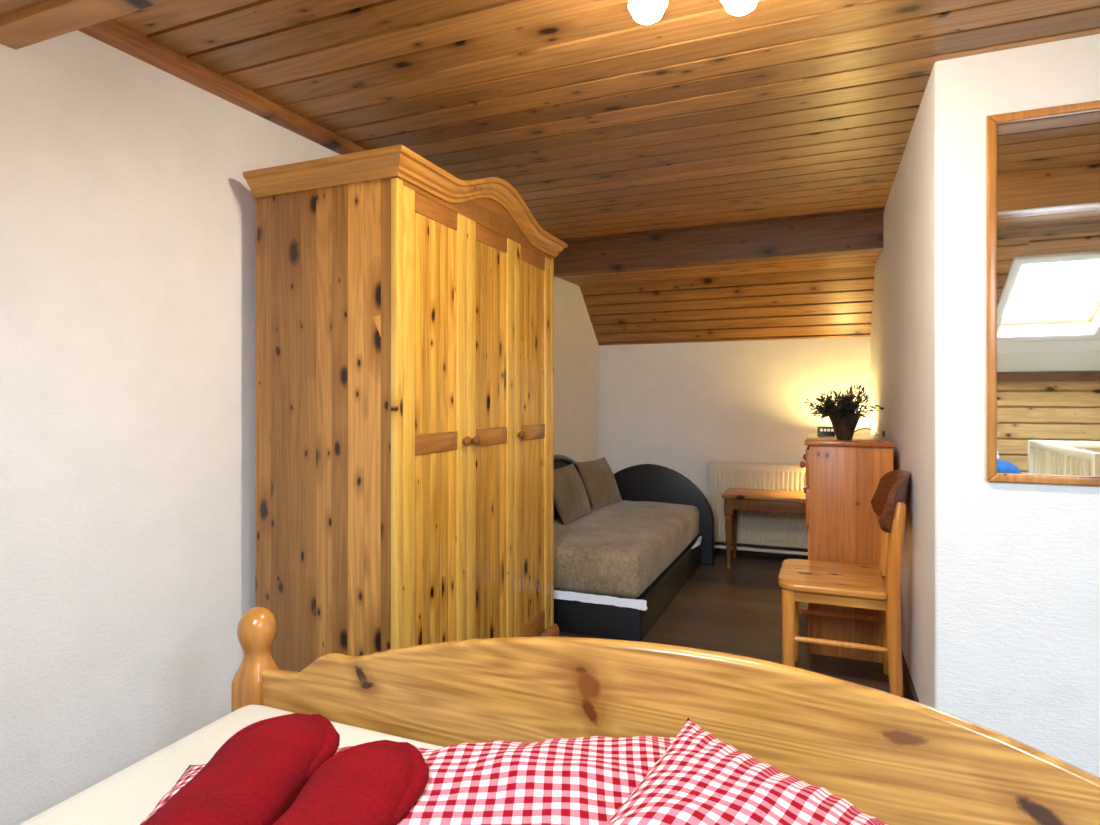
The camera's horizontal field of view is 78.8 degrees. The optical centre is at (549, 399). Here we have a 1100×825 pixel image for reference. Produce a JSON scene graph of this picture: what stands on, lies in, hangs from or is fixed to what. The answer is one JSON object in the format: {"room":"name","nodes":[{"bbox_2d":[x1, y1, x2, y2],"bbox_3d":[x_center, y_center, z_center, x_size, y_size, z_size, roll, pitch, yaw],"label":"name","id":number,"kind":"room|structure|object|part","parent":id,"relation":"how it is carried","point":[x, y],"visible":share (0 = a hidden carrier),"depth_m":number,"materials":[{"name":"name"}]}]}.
{"room":"bedroom","nodes":[
{"label":"bedroom","id":0,"kind":"room"},
{"bbox_2d":[0,0,48,17],"bbox_3d":[0.605,-0.965,0.610,4.950,0.050,0.470,0,0,22],"label":"ceiling","id":1,"kind":"structure","parent":0,"point":[7,7],"depth_m":1.60,"materials":[{"name":"brown wood"}]},
{"bbox_2d":[0,30,598,824],"bbox_3d":[-0.942,0.000,2.869,0.100,2.400,6.430,0,0,25],"label":"wall","id":2,"kind":"structure","parent":0,"point":[127,204],"depth_m":2.00,"materials":[{"name":"white paint"}]},
{"bbox_2d":[0,0,167,49],"bbox_3d":[0.701,-1.024,0.843,4.950,0.212,0.085,0,0,22],"label":"beam","id":3,"kind":"structure","parent":2,"relation":"attached to","point":[49,19],"depth_m":1.61,"materials":[{"name":"brown wood"}]},
{"bbox_2d":[78,20,365,154],"bbox_3d":[-0.701,-1.077,3.234,0.070,0.065,3.266,0,0,25],"label":"trim","id":4,"kind":"structure","parent":2,"relation":"attached to","point":[109,32],"depth_m":2.24,"materials":[{"name":"brown wood"}]},
{"bbox_2d":[110,0,1099,242],"bbox_3d":[1.345,-1.120,2.398,4.950,0.050,3.380,0,0,22],"label":"ceiling","id":5,"kind":"structure","parent":0,"point":[606,123],"depth_m":2.33,"materials":[{"name":"brown wood"}]},
{"bbox_2d":[627,0,757,23],"bbox_3d":[0.350,-1.013,1.626,0.400,0.164,0.100,0,0,10],"label":"ceiling light","id":6,"kind":"object","parent":5,"relation":"attached to","point":[643,11],"visible":1,"depth_m":1.62,"materials":[{"name":"glass"}]},
{"bbox_3d":[0.240,-0.994,1.645,0.100,0.046,0.100,0,0,23],"label":"lamp shade","id":7,"kind":"part","parent":6,"relation":"part of","materials":[{"name":"glass"}]},
{"bbox_2d":[631,0,664,23],"bbox_3d":[0.240,-1.001,1.645,0.082,0.140,0.082,0,0,23],"label":"bulb","id":8,"kind":"object","parent":6,"relation":"attached to","point":[643,11],"depth_m":1.63,"materials":[{"name":"glass"}]},
{"bbox_2d":[723,0,757,14],"bbox_3d":[0.458,-1.001,1.607,0.082,0.140,0.082,0,0,23],"label":"bulb","id":9,"kind":"object","parent":6,"relation":"attached to","point":[736,7],"depth_m":1.60,"materials":[{"name":"glass"}]},
{"bbox_2d":[558,252,880,285],"bbox_3d":[1.081,-0.923,4.634,2.750,0.050,0.550,0,0,22],"label":"ceiling","id":10,"kind":"structure","parent":0,"point":[865,259],"depth_m":4.61,"materials":[{"name":"brown wood"}]},
{"bbox_2d":[580,266,874,345],"bbox_3d":[1.286,-0.667,5.131,2.750,0.533,0.525,0,0,22],"label":"ceiling","id":11,"kind":"structure","parent":0,"point":[836,302],"depth_m":5.03,"materials":[{"name":"brown wood"}]},
{"bbox_2d":[559,552,908,698],"bbox_3d":[1.204,1.230,1.991,5.100,0.060,6.600,0,0,22],"label":"floor","id":12,"kind":"structure","parent":0,"point":[737,610],"depth_m":3.65,"materials":[{"name":"brown wood"}]},
{"bbox_2d":[243,145,567,670],"bbox_3d":[-0.486,0.152,2.851,0.653,2.096,1.430,0,0,22],"label":"wardrobe","id":13,"kind":"object","parent":12,"relation":"on","point":[404,305],"visible":0.82,"depth_m":2.31,"materials":[{"name":"brown wood"}]},
{"bbox_3d":[-0.772,0.245,2.265,0.574,1.910,0.022,0,0,23],"label":"panel","id":14,"kind":"part","parent":13,"relation":"part of","materials":[{"name":"brown wood"}]},
{"bbox_3d":[-0.493,0.245,2.155,0.026,1.910,0.035,0,0,23],"label":"corner post","id":15,"kind":"part","parent":13,"relation":"part of","materials":[{"name":"brown wood"}]},
{"bbox_3d":[-0.511,-0.740,2.861,0.600,0.060,1.324,0,0,23],"label":"panel","id":16,"kind":"part","parent":13,"relation":"part of","materials":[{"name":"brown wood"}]},
{"bbox_3d":[-0.405,0.207,2.365,0.023,1.825,0.415,0,0,23],"label":"door","id":17,"kind":"part","parent":13,"relation":"part of","materials":[{"name":"brown wood"}]},
{"bbox_3d":[-0.406,0.150,2.365,0.019,0.070,0.285,0,0,23],"label":"rail","id":18,"kind":"part","parent":13,"relation":"part of","materials":[{"name":"brown wood"}]},
{"bbox_3d":[-0.406,-0.667,2.365,0.019,0.075,0.285,0,0,23],"label":"rail","id":19,"kind":"part","parent":13,"relation":"part of","materials":[{"name":"brown wood"}]},
{"bbox_3d":[-0.408,0.207,2.366,0.013,1.785,0.291,0,0,23],"label":"board panel","id":20,"kind":"part","parent":13,"relation":"part of","materials":[{"name":"brown wood"}]},
{"bbox_3d":[-0.313,0.155,2.516,0.036,0.037,0.037,0,0,23],"label":"knob","id":21,"kind":"part","parent":13,"relation":"part of","materials":[{"name":"brown wood"}]},
{"bbox_3d":[-0.287,0.155,2.580,0.036,0.037,0.037,0,0,23],"label":"knob","id":22,"kind":"part","parent":13,"relation":"part of","materials":[{"name":"brown wood"}]},
{"bbox_3d":[-0.209,-0.804,2.736,0.053,0.184,1.430,0,0,23],"label":"cornice","id":23,"kind":"part","parent":13,"relation":"part of","materials":[{"name":"brown wood"}]},
{"bbox_3d":[-0.245,0.207,2.751,0.023,1.825,0.415,0,0,23],"label":"door","id":24,"kind":"part","parent":13,"relation":"part of","materials":[{"name":"brown wood"}]},
{"bbox_3d":[-0.248,0.207,2.752,0.013,1.785,0.291,0,0,23],"label":"board panel","id":25,"kind":"part","parent":13,"relation":"part of","materials":[{"name":"brown wood"}]},
{"bbox_3d":[-0.246,0.150,2.752,0.019,0.070,0.285,0,0,23],"label":"rail","id":26,"kind":"part","parent":13,"relation":"part of","materials":[{"name":"brown wood"}]},
{"bbox_3d":[-0.246,-0.667,2.752,0.019,0.075,0.285,0,0,23],"label":"rail","id":27,"kind":"part","parent":13,"relation":"part of","materials":[{"name":"brown wood"}]},
{"bbox_3d":[-0.127,0.155,2.966,0.036,0.037,0.037,0,0,23],"label":"knob","id":28,"kind":"part","parent":13,"relation":"part of","materials":[{"name":"brown wood"}]},
{"bbox_3d":[-0.085,0.207,3.138,0.023,1.825,0.415,0,0,23],"label":"door","id":29,"kind":"part","parent":13,"relation":"part of","materials":[{"name":"brown wood"}]},
{"bbox_3d":[-0.088,0.207,3.139,0.013,1.785,0.291,0,0,23],"label":"board panel","id":30,"kind":"part","parent":13,"relation":"part of","materials":[{"name":"brown wood"}]},
{"bbox_3d":[-0.086,1.070,3.138,0.019,0.100,0.285,0,0,23],"label":"rail","id":31,"kind":"part","parent":13,"relation":"part of","materials":[{"name":"brown wood"}]},
{"bbox_3d":[-0.086,0.150,3.138,0.019,0.070,0.285,0,0,23],"label":"rail","id":32,"kind":"part","parent":13,"relation":"part of","materials":[{"name":"brown wood"}]},
{"bbox_3d":[-0.086,-0.667,3.138,0.019,0.075,0.285,0,0,23],"label":"rail","id":33,"kind":"part","parent":13,"relation":"part of","materials":[{"name":"brown wood"}]},
{"bbox_3d":[0.001,0.245,3.348,0.026,1.910,0.035,0,0,23],"label":"corner post","id":34,"kind":"part","parent":13,"relation":"part of","materials":[{"name":"brown wood"}]},
{"bbox_2d":[19,606,1099,824],"bbox_3d":[-0.164,0.810,0.363,2.162,0.780,2.097,0,0,22],"label":"double bed","id":35,"kind":"object","parent":12,"relation":"on","point":[898,760],"visible":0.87,"depth_m":1.25,"materials":[{"name":"brown wood"}]},
{"bbox_3d":[-0.165,0.837,0.373,2.036,0.241,1.923,0,0,23],"label":"mattress","id":36,"kind":"part","parent":35,"relation":"part of","materials":[{"name":"white fabric"}]},
{"bbox_3d":[-0.736,0.861,1.685,0.092,0.679,0.092,0,0,23],"label":"post","id":37,"kind":"part","parent":35,"relation":"part of","materials":[{"name":"brown wood"}]},
{"bbox_2d":[140,736,674,824],"bbox_3d":[-0.194,0.638,0.903,0.970,0.175,0.659,0,0,2],"label":"duvet","id":38,"kind":"object","parent":35,"relation":"on","point":[584,780],"visible":0.46,"depth_m":0.99,"materials":[{"name":"red fabric"}]},
{"bbox_2d":[141,713,339,824],"bbox_3d":[-0.452,0.577,0.941,0.187,0.102,0.474,0,0,6],"label":"cushion","id":39,"kind":"object","parent":38,"relation":"on","point":[260,771],"visible":0.94,"depth_m":0.96,"materials":[{"name":"red fabric"}]},
{"bbox_2d":[272,740,428,824],"bbox_3d":[-0.292,0.570,0.837,0.172,0.101,0.474,0,0,10],"label":"cushion","id":40,"kind":"object","parent":38,"relation":"on","point":[379,782],"visible":1,"depth_m":0.92,"materials":[{"name":"red fabric"}]},
{"bbox_3d":[0.217,0.735,1.282,2.020,0.530,0.035,0,0,23],"label":"footboard","id":41,"kind":"part","parent":35,"relation":"part of","materials":[{"name":"brown wood"}]},
{"bbox_2d":[606,718,886,824],"bbox_3d":[0.161,0.599,0.729,0.363,0.249,0.743,0,0,37],"label":"pillow","id":42,"kind":"object","parent":35,"relation":"on","point":[700,778],"visible":1,"depth_m":0.84,"materials":[{"name":"red fabric"}]},
{"bbox_2d":[554,454,713,640],"bbox_3d":[0.402,0.784,4.276,1.000,0.832,1.802,0,0,22],"label":"bed","id":43,"kind":"object","parent":12,"relation":"on","point":[618,566],"visible":0.47,"depth_m":3.71,"materials":[{"name":"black fabric"}]},
{"bbox_3d":[-0.039,0.800,4.454,0.050,0.800,1.660,0,0,23],"label":"panel","id":44,"kind":"part","parent":43,"relation":"part of","materials":[{"name":"black leather"}]},
{"bbox_2d":[554,464,591,524],"bbox_3d":[0.125,0.598,4.310,0.188,0.334,0.509,0,0,27],"label":"cushion","id":45,"kind":"object","parent":43,"relation":"on","point":[571,501],"visible":0.91,"depth_m":4.19,"materials":[{"name":"grey fabric"}]},
{"bbox_2d":[576,457,621,509],"bbox_3d":[0.364,0.598,4.861,0.181,0.329,0.502,0,0,29],"label":"cushion","id":46,"kind":"object","parent":43,"relation":"on","point":[598,479],"visible":1,"depth_m":4.74,"materials":[{"name":"grey fabric"}]},
{"bbox_3d":[0.397,0.877,4.259,0.813,0.255,1.707,0,0,23],"label":"mattress","id":47,"kind":"part","parent":43,"relation":"part of","materials":[{"name":"beige fabric"}]},
{"bbox_3d":[0.749,0.843,5.075,0.970,0.715,0.060,0,0,23],"label":"panel","id":48,"kind":"part","parent":43,"relation":"part of","materials":[{"name":"black leather"}]},
{"bbox_2d":[721,488,805,568],"bbox_3d":[1.714,0.934,4.753,0.924,0.532,0.395,0,0,22],"label":"table","id":49,"kind":"object","parent":12,"relation":"on","point":[735,499],"visible":0.52,"depth_m":4.74,"materials":[{"name":"brown wood"}]},
{"bbox_3d":[1.272,0.948,4.768,0.060,0.505,0.059,0,0,23],"label":"leg","id":50,"kind":"part","parent":49,"relation":"part of","materials":[{"name":"brown wood"}]},
{"bbox_3d":[1.390,0.948,5.055,0.060,0.505,0.059,0,0,23],"label":"leg","id":51,"kind":"part","parent":49,"relation":"part of","materials":[{"name":"brown wood"}]},
{"bbox_2d":[777,470,909,697],"bbox_3d":[1.236,0.747,2.832,0.501,0.908,0.500,0,0,22],"label":"dining chair","id":52,"kind":"object","parent":12,"relation":"on","point":[873,587],"visible":0.99,"depth_m":2.68,"materials":[{"name":"brown wood"}]},
{"bbox_3d":[0.972,0.985,2.731,0.052,0.430,0.052,0,0,23],"label":"leg","id":53,"kind":"part","parent":52,"relation":"part of","materials":[{"name":"brown wood"}]},
{"bbox_3d":[1.121,0.985,3.091,0.052,0.430,0.052,0,0,23],"label":"leg","id":54,"kind":"part","parent":52,"relation":"part of","materials":[{"name":"brown wood"}]},
{"bbox_3d":[1.192,0.753,2.851,0.405,0.030,0.470,0,0,23],"label":"seat","id":55,"kind":"part","parent":52,"relation":"part of","materials":[{"name":"brown wood"}]},
{"bbox_3d":[1.480,0.797,2.942,0.073,0.809,0.056,0,0,23],"label":"leg","id":56,"kind":"part","parent":52,"relation":"part of","materials":[{"name":"brown wood"}]},
{"bbox_3d":[1.408,0.408,2.761,0.130,0.229,0.500,0,0,23],"label":"backrest","id":57,"kind":"part","parent":52,"relation":"part of","materials":[{"name":"brown wood"}]},
{"bbox_3d":[1.331,0.797,2.582,0.073,0.809,0.056,0,0,23],"label":"leg","id":58,"kind":"part","parent":52,"relation":"part of","materials":[{"name":"brown wood"}]},
{"bbox_2d":[800,433,894,662],"bbox_3d":[1.528,0.697,3.491,0.408,1.007,0.852,0,0,22],"label":"dresser","id":59,"kind":"object","parent":12,"relation":"on","point":[843,477],"visible":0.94,"depth_m":3.12,"materials":[{"name":"brown wood"}]},
{"bbox_3d":[1.263,0.510,3.341,0.033,0.035,0.035,0,0,23],"label":"knob","id":60,"kind":"part","parent":59,"relation":"part of","materials":[{"name":"brown wood"}]},
{"bbox_3d":[1.263,0.323,3.341,0.033,0.035,0.035,0,0,23],"label":"knob","id":61,"kind":"part","parent":59,"relation":"part of","materials":[{"name":"brown wood"}]},
{"bbox_3d":[1.382,0.510,3.551,0.028,0.180,0.814,0,0,23],"label":"drawer","id":62,"kind":"part","parent":59,"relation":"part of","materials":[{"name":"brown wood"}]},
{"bbox_3d":[1.382,0.323,3.551,0.028,0.175,0.814,0,0,23],"label":"drawer","id":63,"kind":"part","parent":59,"relation":"part of","materials":[{"name":"brown wood"}]},
{"bbox_3d":[1.309,0.877,3.361,0.018,0.525,0.404,0,0,23],"label":"door","id":64,"kind":"part","parent":59,"relation":"part of","materials":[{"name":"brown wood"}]},
{"bbox_2d":[817,427,834,435],"bbox_3d":[1.516,0.170,3.680,0.085,0.046,0.060,0,0,15],"label":"clock","id":65,"kind":"object","parent":59,"relation":"on","point":[820,430],"visible":0.86,"depth_m":3.66,"materials":[{"name":"plastic"}]},
{"bbox_2d":[804,384,883,439],"bbox_3d":[1.412,0.054,3.232,0.322,0.278,0.337,0,0,-29],"label":"potted plant","id":66,"kind":"object","parent":59,"relation":"on","point":[842,415],"visible":1,"depth_m":3.18,"materials":[{"name":"green plant"}]},
{"bbox_3d":[1.418,0.128,3.228,0.158,0.130,0.158,0,0,23],"label":"pot","id":67,"kind":"part","parent":66,"relation":"part of","materials":[{"name":"brown ceramic"}]},
{"bbox_2d":[599,337,869,549],"bbox_3d":[1.484,0.050,5.284,2.479,2.300,0.100,0,0,22],"label":"wall","id":68,"kind":"structure","parent":0,"point":[679,407],"depth_m":5.30,"materials":[{"name":"white paint"}]},
{"bbox_2d":[709,460,807,548],"bbox_3d":[1.745,0.799,5.049,1.060,0.645,0.133,0,0,22],"label":"radiator","id":69,"kind":"object","parent":68,"relation":"attached to","point":[781,529],"visible":0.41,"depth_m":5.05,"materials":[{"name":"white metal"}]},
{"bbox_2d":[709,460,799,465],"bbox_3d":[1.744,0.483,5.045,1.060,0.012,0.113,0,0,23],"label":"grille","id":70,"kind":"object","parent":69,"relation":"attached to","point":[713,462],"depth_m":5.11,"materials":[{"name":"white metal"}]},
{"bbox_2d":[714,545,807,555],"bbox_3d":[1.622,1.138,5.065,1.320,0.028,0.028,0,0,22],"label":"pipe","id":71,"kind":"object","parent":69,"relation":"attached to","point":[715,546],"visible":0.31,"depth_m":5.05,"materials":[{"name":"white metal"}]},
{"bbox_2d":[714,543,807,559],"bbox_3d":[1.361,1.165,5.274,2.059,0.070,0.014,0,0,22],"label":"baseboard","id":72,"kind":"structure","parent":68,"relation":"attached to","point":[715,549],"depth_m":5.14,"materials":[{"name":"brown wood"}]},
{"bbox_2d":[870,34,1099,776],"bbox_3d":[2.944,-0.010,3.072,2.512,2.420,2.970,0,0,22],"label":"wall","id":73,"kind":"structure","parent":0,"point":[1000,588],"depth_m":2.13,"materials":[{"name":"white paint"}]},
{"bbox_2d":[553,212,882,276],"bbox_3d":[1.988,-1.008,3.950,4.950,0.245,0.120,0,0,22],"label":"beam","id":74,"kind":"structure","parent":73,"relation":"attached to","point":[860,233],"depth_m":4.25,"materials":[{"name":"brown wood"}]},
{"bbox_2d":[902,652,918,702],"bbox_3d":[1.787,1.165,3.535,0.014,0.070,2.900,0,0,22],"label":"baseboard","id":75,"kind":"structure","parent":73,"relation":"attached to","point":[910,690],"depth_m":2.73,"materials":[{"name":"brown wood"}]},
{"bbox_2d":[986,100,1099,485],"bbox_3d":[1.649,-0.318,1.989,0.600,1.145,0.022,0,0,22],"label":"wall mirror","id":76,"kind":"object","parent":73,"relation":"attached to","point":[1043,164],"visible":1,"depth_m":2.05,"materials":[{"name":"brown mirror"}]},
{"bbox_3d":[1.384,-0.318,2.099,0.026,1.145,0.022,0,0,23],"label":"frame","id":77,"kind":"part","parent":76,"relation":"part of","materials":[{"name":"wood"}]},
{"bbox_3d":[1.649,-0.877,1.989,0.600,0.026,0.022,0,0,23],"label":"frame","id":78,"kind":"part","parent":76,"relation":"part of","materials":[{"name":"wood"}]},
{"bbox_3d":[1.649,0.241,1.989,0.600,0.026,0.022,0,0,23],"label":"frame","id":79,"kind":"part","parent":76,"relation":"part of","materials":[{"name":"wood"}]}
]}

